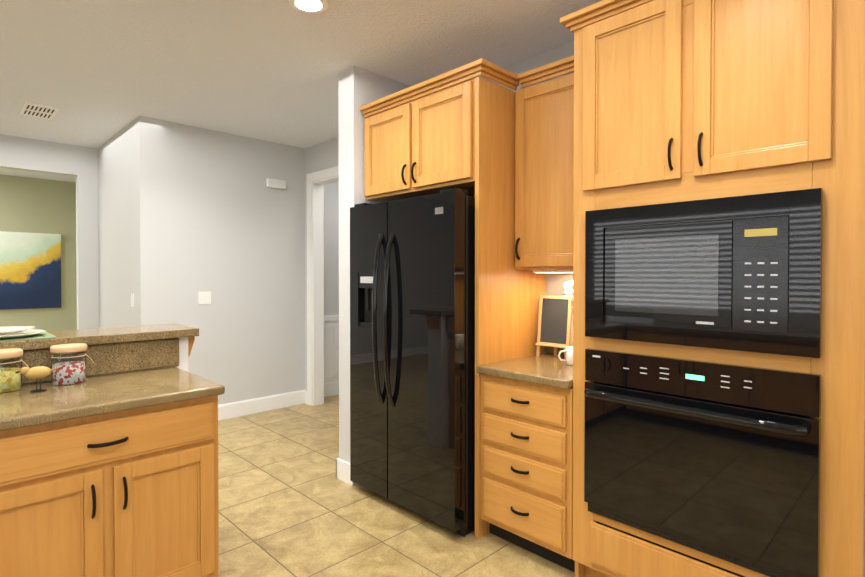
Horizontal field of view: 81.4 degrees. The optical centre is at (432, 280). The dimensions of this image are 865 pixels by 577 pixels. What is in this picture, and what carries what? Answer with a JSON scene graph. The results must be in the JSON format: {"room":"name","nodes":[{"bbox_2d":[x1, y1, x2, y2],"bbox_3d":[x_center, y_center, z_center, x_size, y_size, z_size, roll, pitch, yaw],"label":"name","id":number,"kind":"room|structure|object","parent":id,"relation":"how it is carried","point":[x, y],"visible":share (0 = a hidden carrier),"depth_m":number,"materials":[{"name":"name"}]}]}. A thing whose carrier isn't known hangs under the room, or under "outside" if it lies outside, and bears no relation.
{"room":"kitchen","nodes":[
{"label":"kitchen","id":0,"kind":"room"},
{"bbox_2d":[0,174,76,331],"bbox_3d":[-7.114,-0.054,5.610,5.700,2.740,0.100,-1,1,-45],"label":"wall","id":1,"kind":"structure","parent":0,"point":[31,205],"depth_m":7.14,"materials":[{"name":"green paint"}]},
{"bbox_2d":[0,231,60,309],"bbox_3d":[-5.887,-0.139,6.715,1.500,1.055,0.044,-1,1,-45],"label":"picture","id":2,"kind":"object","parent":1,"relation":"attached to","point":[30,270],"visible":1,"depth_m":6.98,"materials":[{"name":"multicoloured"}]},
{"bbox_2d":[0,134,98,329],"bbox_3d":[-4.327,-0.045,4.790,1.920,2.740,0.120,-1,1,-45],"label":"wall","id":3,"kind":"structure","parent":0,"point":[87,275],"depth_m":5.31,"materials":[{"name":"grey paint"}]},
{"bbox_2d":[98,116,304,404],"bbox_3d":[-2.487,-0.052,5.417,1.580,2.740,1.570,-1,1,-45],"label":"wall block","id":4,"kind":"object","parent":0,"point":[187,214],"visible":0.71,"depth_m":4.82,"materials":[{"name":"grey paint"}]},
{"bbox_2d":[131,293,133,306],"bbox_3d":[-2.671,0.170,4.473,0.011,0.116,0.070,-1,1,-45],"label":"switch plate","id":5,"kind":"object","parent":4,"relation":"attached to","point":[132,300],"visible":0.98,"depth_m":4.46,"materials":[{"name":"white plastic"}]},
{"bbox_2d":[198,292,210,303],"bbox_3d":[-2.117,0.158,4.673,0.116,0.116,0.012,-1,1,-45],"label":"switch plate","id":6,"kind":"object","parent":4,"relation":"attached to","point":[204,297],"visible":1,"depth_m":4.67,"materials":[{"name":"white plastic"}]},
{"bbox_2d":[218,390,306,420],"bbox_3d":[-1.934,1.250,4.859,1.596,0.147,0.023,-1,1,-45],"label":"baseboard","id":7,"kind":"structure","parent":4,"relation":"attached to","point":[251,406],"depth_m":5.06,"materials":[{"name":"white wood"}]},
{"bbox_2d":[266,178,285,188],"bbox_3d":[-1.599,-0.994,5.147,0.200,0.090,0.044,-1,1,-45],"label":"door chime","id":8,"kind":"object","parent":4,"relation":"attached to","point":[275,183],"visible":0.94,"depth_m":5.12,"materials":[{"name":"white plastic"}]},
{"bbox_2d":[0,0,601,181],"bbox_3d":[-1.940,-1.419,2.410,8.800,0.060,11.900,-1,1,-45],"label":"ceiling","id":9,"kind":"structure","parent":0,"point":[98,73],"depth_m":3.10,"materials":[{"name":"white paint"}]},
{"bbox_2d":[19,101,59,119],"bbox_3d":[-3.253,-1.403,4.156,0.220,0.010,0.410,-1,1,-45],"label":"ceiling vent","id":10,"kind":"object","parent":9,"relation":"in","point":[38,110],"visible":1,"depth_m":4.12,"materials":[{"name":"white metal"}]},
{"bbox_2d":[288,0,328,13],"bbox_3d":[-0.617,-1.383,2.507,0.196,0.011,0.196,-1,1,-45],"label":"recessed light","id":11,"kind":"object","parent":9,"relation":"in","point":[313,6],"visible":1,"depth_m":2.52,"materials":[{"name":"white"}]},
{"bbox_2d":[305,137,338,390],"bbox_3d":[-0.994,-0.049,5.113,0.120,2.740,1.200,-1,1,-45],"label":"wall","id":12,"kind":"structure","parent":0,"point":[325,154],"depth_m":5.26,"materials":[{"name":"grey paint"}]},
{"bbox_2d":[307,166,338,405],"bbox_3d":[-0.901,0.097,5.009,0.145,2.450,1.100,-1,1,-45],"label":"door frame","id":13,"kind":"structure","parent":12,"relation":"attached to","point":[317,181],"depth_m":5.32,"materials":[{"name":"white wood"}]},
{"bbox_2d":[324,181,338,315],"bbox_3d":[-0.816,-0.061,6.214,1.680,2.740,0.120,-1,1,-45],"label":"wall","id":14,"kind":"structure","parent":0,"point":[331,248],"depth_m":5.79,"materials":[{"name":"grey paint"}]},
{"bbox_2d":[324,315,338,396],"bbox_3d":[-0.763,0.849,6.171,1.680,0.920,0.030,-1,1,-45],"label":"wainscoting","id":15,"kind":"structure","parent":14,"relation":"attached to","point":[331,354],"depth_m":5.78,"materials":[{"name":"white wood"}]},
{"bbox_2d":[338,66,410,485],"bbox_3d":[0.382,-0.040,4.284,2.684,2.740,0.173,-1,1,-45],"label":"wall","id":16,"kind":"structure","parent":0,"point":[358,87],"depth_m":3.34,"materials":[{"name":"grey paint"}]},
{"bbox_2d":[336,458,349,480],"bbox_3d":[-0.323,1.269,3.720,0.900,0.135,0.039,-1,1,-45],"label":"baseboard","id":17,"kind":"structure","parent":16,"relation":"attached to","point":[342,467],"depth_m":3.36,"materials":[{"name":"white"}]},
{"bbox_2d":[360,63,524,201],"bbox_3d":[0.104,-0.823,3.189,0.635,0.581,0.960,-1,1,-45],"label":"upper cabinet","id":18,"kind":"object","parent":16,"relation":"attached to","point":[419,139],"depth_m":2.91,"materials":[{"name":"brown wood"}]},
{"bbox_2d":[218,394,574,576],"bbox_3d":[-1.940,1.381,2.441,8.800,0.060,11.900,-1,1,-45],"label":"floor","id":19,"kind":"structure","parent":0,"point":[291,504],"depth_m":2.79,"materials":[{"name":"tile"}]},
{"bbox_2d":[0,337,218,576],"bbox_3d":[-1.999,0.831,1.580,2.515,1.058,0.796,-1,1,-45],"label":"kitchen island","id":20,"kind":"object","parent":19,"relation":"on","point":[131,493],"visible":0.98,"depth_m":1.88,"materials":[{"name":"brown wood"}]},
{"bbox_2d":[0,338,224,430],"bbox_3d":[-1.970,0.397,1.510,2.465,0.187,0.632,-1,1,-45],"label":"island countertop","id":21,"kind":"structure","parent":20,"relation":"on","point":[148,385],"depth_m":2.12,"materials":[{"name":"stone"}]},
{"bbox_2d":[0,348,28,393],"bbox_3d":[-1.732,0.363,2.038,0.150,0.164,0.132,-1,1,-45],"label":"pasta jar","id":22,"kind":"object","parent":21,"relation":"on","point":[11,361],"visible":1,"depth_m":2.01,"materials":[{"name":"clear glass"}]},
{"bbox_2d":[16,366,57,392],"bbox_3d":[-1.590,0.393,2.023,0.135,0.104,0.052,-1,1,-45],"label":"bird ornament","id":23,"kind":"object","parent":21,"relation":"on","point":[39,372],"visible":1,"depth_m":2.01,"materials":[{"name":"brown wood"}]},
{"bbox_2d":[50,343,93,384],"bbox_3d":[-1.575,0.361,2.193,0.150,0.164,0.132,-1,1,-45],"label":"jar","id":24,"kind":"object","parent":21,"relation":"on","point":[68,361],"visible":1,"depth_m":2.14,"materials":[{"name":"clear glass"}]},
{"bbox_2d":[0,324,198,356],"bbox_3d":[-2.260,0.332,1.868,2.555,0.150,0.370,-1,1,-45],"label":"bar","id":25,"kind":"object","parent":21,"relation":"on","point":[119,334],"visible":0.83,"depth_m":2.42,"materials":[{"name":"stone"}]},
{"bbox_2d":[0,332,56,341],"bbox_3d":[-2.025,0.252,2.092,0.705,0.004,0.320,-1,1,-45],"label":"placemat","id":26,"kind":"object","parent":25,"relation":"on","point":[45,335],"visible":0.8,"depth_m":2.21,"materials":[{"name":"green fabric"}]},
{"bbox_2d":[0,326,45,338],"bbox_3d":[-1.892,0.229,2.223,0.294,0.038,0.294,-1,1,-45],"label":"plates","id":27,"kind":"object","parent":26,"relation":"on","point":[8,332],"visible":1,"depth_m":2.25,"materials":[{"name":"beige ceramic"}]},
{"bbox_2d":[350,188,474,536],"bbox_3d":[0.032,0.428,3.131,0.810,1.830,0.914,-1,1,-45],"label":"fridge","id":28,"kind":"object","parent":19,"relation":"on","point":[412,353],"visible":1,"depth_m":2.77,"materials":[{"name":"black metal"}]},
{"bbox_2d":[475,77,544,537],"bbox_3d":[0.455,0.141,2.849,0.627,2.410,0.028,-1,1,-45],"label":"panel","id":29,"kind":"object","parent":19,"relation":"on","point":[507,296],"visible":0.58,"depth_m":2.72,"materials":[{"name":"brown wood"}]},
{"bbox_2d":[481,374,574,571],"bbox_3d":[0.638,0.914,2.643,0.668,0.869,0.532,-1,1,-45],"label":"base cabinet","id":30,"kind":"object","parent":19,"relation":"on","point":[526,465],"visible":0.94,"depth_m":2.40,"materials":[{"name":"brown wood"}]},
{"bbox_2d":[477,346,572,388],"bbox_3d":[0.644,0.408,2.643,0.650,0.139,0.532,-1,1,-45],"label":"countertop","id":31,"kind":"structure","parent":30,"relation":"on","point":[548,368],"depth_m":2.53,"materials":[{"name":"stone"}]},
{"bbox_2d":[535,295,572,359],"bbox_3d":[0.704,0.259,2.857,0.117,0.352,0.206,-1,1,-45],"label":"easel","id":32,"kind":"object","parent":31,"relation":"on","point":[554,321],"visible":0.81,"depth_m":2.84,"materials":[{"name":"brown wood"}]},
{"bbox_2d":[558,346,572,365],"bbox_3d":[0.723,0.392,2.626,0.114,0.092,0.092,-1,1,-45],"label":"mug","id":33,"kind":"object","parent":31,"relation":"on","point":[568,350],"visible":0.6,"depth_m":2.61,"materials":[{"name":"white ceramic"}]},
{"bbox_2d":[562,280,572,356],"bbox_3d":[0.780,0.215,2.880,0.092,0.440,0.099,-1,1,-45],"label":"flower vase","id":34,"kind":"object","parent":31,"relation":"on","point":[567,286],"visible":0.42,"depth_m":2.85,"materials":[{"name":"white ceramic"}]},
{"bbox_2d":[560,0,864,576],"bbox_3d":[1.175,0.095,2.087,0.670,2.520,1.083,-1,1,-45],"label":"tall cabinet","id":35,"kind":"object","parent":19,"relation":"on","point":[682,100],"visible":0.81,"depth_m":1.79,"materials":[{"name":"brown wood"}]},
{"bbox_2d":[584,348,820,576],"bbox_3d":[1.125,0.646,2.065,0.651,0.702,0.810,-1,1,-45],"label":"oven","id":36,"kind":"object","parent":35,"relation":"in","point":[720,460],"visible":0.98,"depth_m":1.82,"materials":[{"name":"black"}]},
{"bbox_2d":[585,188,822,357],"bbox_3d":[1.103,-0.029,2.036,0.452,0.539,0.810,-1,1,-45],"label":"microwave","id":37,"kind":"object","parent":35,"relation":"in","point":[740,273],"visible":1,"depth_m":1.81,"materials":[{"name":"black metal"}]},
{"bbox_2d":[478,41,573,352],"bbox_3d":[1.968,-0.013,1.894,0.180,2.740,5.457,-1,1,-45],"label":"wall","id":38,"kind":"structure","parent":0,"point":[554,282],"depth_m":3.04,"materials":[{"name":"grey paint"}]},
{"bbox_2d":[515,73,573,269],"bbox_3d":[0.744,-0.563,2.730,0.370,1.002,0.531,-1,1,-45],"label":"upper cabinet","id":39,"kind":"object","parent":38,"relation":"attached to","point":[544,172],"visible":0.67,"depth_m":2.68,"materials":[{"name":"brown wood"}]},
{"bbox_2d":[533,270,572,272],"bbox_3d":[0.744,-0.052,2.737,0.060,0.018,0.432,-1,1,-45],"label":"under-cabinet light","id":40,"kind":"object","parent":39,"relation":"attached to","point":[552,271],"visible":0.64,"depth_m":2.77,"materials":[{"name":"white plastic"}]}
]}

